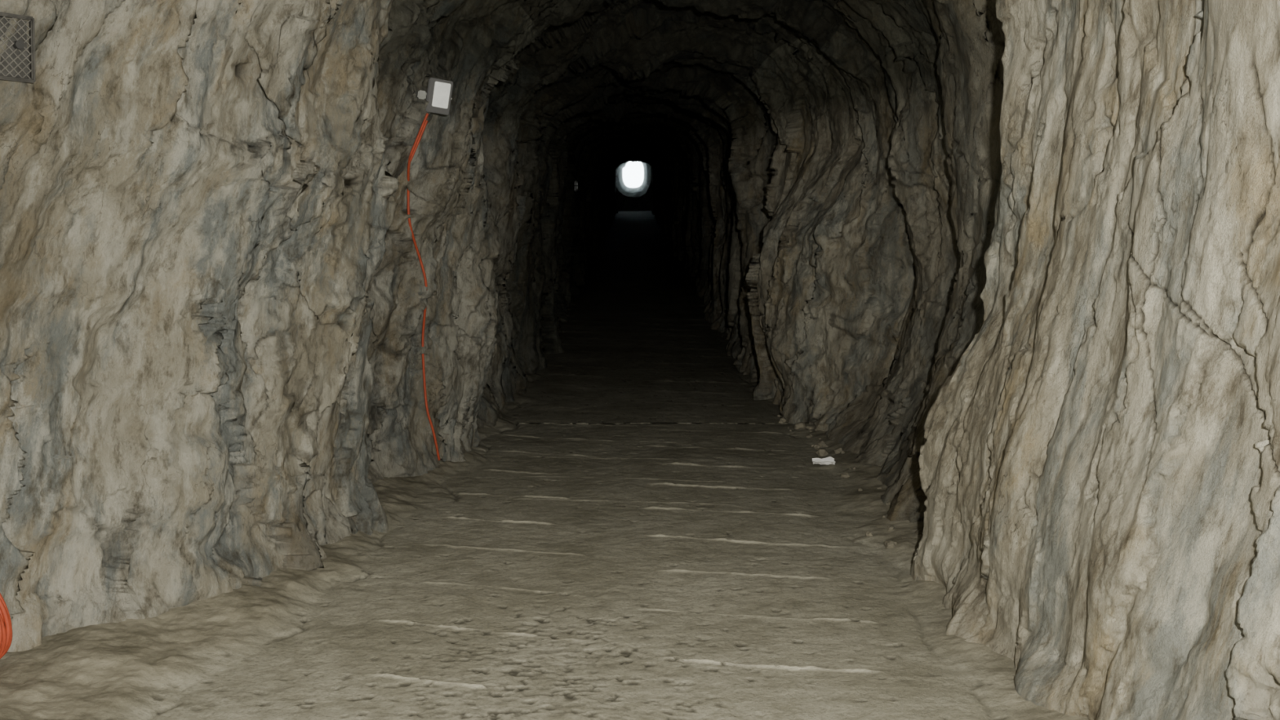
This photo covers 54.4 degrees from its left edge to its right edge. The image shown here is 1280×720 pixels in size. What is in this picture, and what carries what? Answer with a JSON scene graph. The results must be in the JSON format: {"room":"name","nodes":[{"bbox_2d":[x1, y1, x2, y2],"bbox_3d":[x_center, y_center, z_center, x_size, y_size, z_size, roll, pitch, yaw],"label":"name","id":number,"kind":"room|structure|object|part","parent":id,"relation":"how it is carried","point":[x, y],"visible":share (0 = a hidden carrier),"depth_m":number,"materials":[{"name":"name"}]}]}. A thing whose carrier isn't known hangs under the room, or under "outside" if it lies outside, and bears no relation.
{"room":"rock tunnel","nodes":[
{"label":"rock tunnel","id":0,"kind":"room"},
{"bbox_2d":[0,0,621,652],"bbox_3d":[-1.650,-3.981,28.242,2.011,3.204,63.095,0,8,0],"label":"wall","id":1,"kind":"structure","parent":0,"point":[215,296],"depth_m":4.84,"materials":[{"name":"grey stone"}]},
{"bbox_2d":[0,12,35,83],"bbox_3d":[-2.112,-0.985,3.910,0.270,0.222,0.322,7,11,41],"label":"vent grille","id":2,"kind":"object","parent":1,"relation":"attached to","point":[15,61],"visible":1,"depth_m":3.91,"materials":[{"name":"metal"}]},
{"bbox_3d":[-1.950,-0.989,3.905,0.022,0.028,0.028,7,8,40],"label":"fixing knob","id":3,"kind":"part","parent":2,"relation":"part of","materials":[{"name":"grey metal"}]},
{"bbox_2d":[407,112,439,460],"bbox_3d":[-1.147,-0.348,6.561,0.131,1.860,0.358,-1,8,-6],"label":"power cable","id":4,"kind":"object","parent":1,"relation":"attached to","point":[424,122],"visible":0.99,"depth_m":6.61,"materials":[{"name":"orange rubber"}]},
{"bbox_2d":[416,77,453,115],"bbox_3d":[-1.048,-1.335,6.321,0.182,0.184,0.179,-2,9,-16],"label":"floodlight","id":5,"kind":"object","parent":1,"relation":"attached to","point":[439,91],"visible":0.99,"depth_m":6.25,"materials":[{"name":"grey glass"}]},
{"bbox_3d":[-0.998,-1.331,6.251,0.080,0.124,0.008,7,9,-19],"label":"glass","id":6,"kind":"part","parent":5,"relation":"part of","materials":[{"name":"white glass"}]},
{"bbox_2d":[574,179,579,191],"bbox_3d":[-1.040,-2.709,19.351,0.140,0.180,0.196,-5,10,-30],"label":"lamp","id":7,"kind":"object","parent":1,"relation":"attached to","point":[576,185],"visible":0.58,"depth_m":19.29,"materials":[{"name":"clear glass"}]},
{"bbox_2d":[0,210,1088,719],"bbox_3d":[-0.504,-2.604,28.396,4.619,0.116,62.950,0,8,0],"label":"floor","id":8,"kind":"structure","parent":0,"point":[637,534],"depth_m":4.80,"materials":[{"name":"stone"}]},
{"bbox_2d":[0,593,12,658],"bbox_3d":[-2.105,0.811,3.868,0.249,0.368,0.139,0,8,0],"label":"cable bundle","id":9,"kind":"object","parent":8,"relation":"on","point":[6,630],"visible":1,"depth_m":3.91,"materials":[{"name":"orange rubber"}]},
{"bbox_2d":[812,456,835,465],"bbox_3d":[1.019,0.564,6.899,0.123,0.039,0.090,0,8,3],"label":"crumpled paper","id":10,"kind":"object","parent":8,"relation":"on","point":[828,460],"visible":1,"depth_m":6.89,"materials":[{"name":"white paper"}]},
{"bbox_2d":[777,414,897,548],"bbox_3d":[1.092,0.574,6.928,0.268,0.073,3.181,0,8,-2],"label":"rubble","id":11,"kind":"object","parent":8,"relation":"on","point":[821,451],"visible":0.91,"depth_m":7.20,"materials":[{"name":"stone"}]},
{"bbox_2d":[615,161,653,210],"bbox_3d":[-0.328,-8.725,59.917,8.000,8.000,2.100,0,8,0],"label":"tunnel","id":12,"kind":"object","parent":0,"point":[641,197],"depth_m":59.08,"materials":[{"name":"black stone"}]},
{"bbox_2d":[515,0,843,164],"bbox_3d":[0.058,-5.321,28.049,2.909,1.328,63.109,0,8,1],"label":"ceiling","id":13,"kind":"structure","parent":0,"point":[634,73],"depth_m":8.41,"materials":[{"name":"grey stone"}]},
{"bbox_2d":[648,0,1279,719],"bbox_3d":[1.029,-3.978,28.275,1.198,3.190,63.143,0,8,0],"label":"wall","id":14,"kind":"structure","parent":0,"point":[1019,260],"depth_m":3.99,"materials":[{"name":"grey stone"}]}
]}

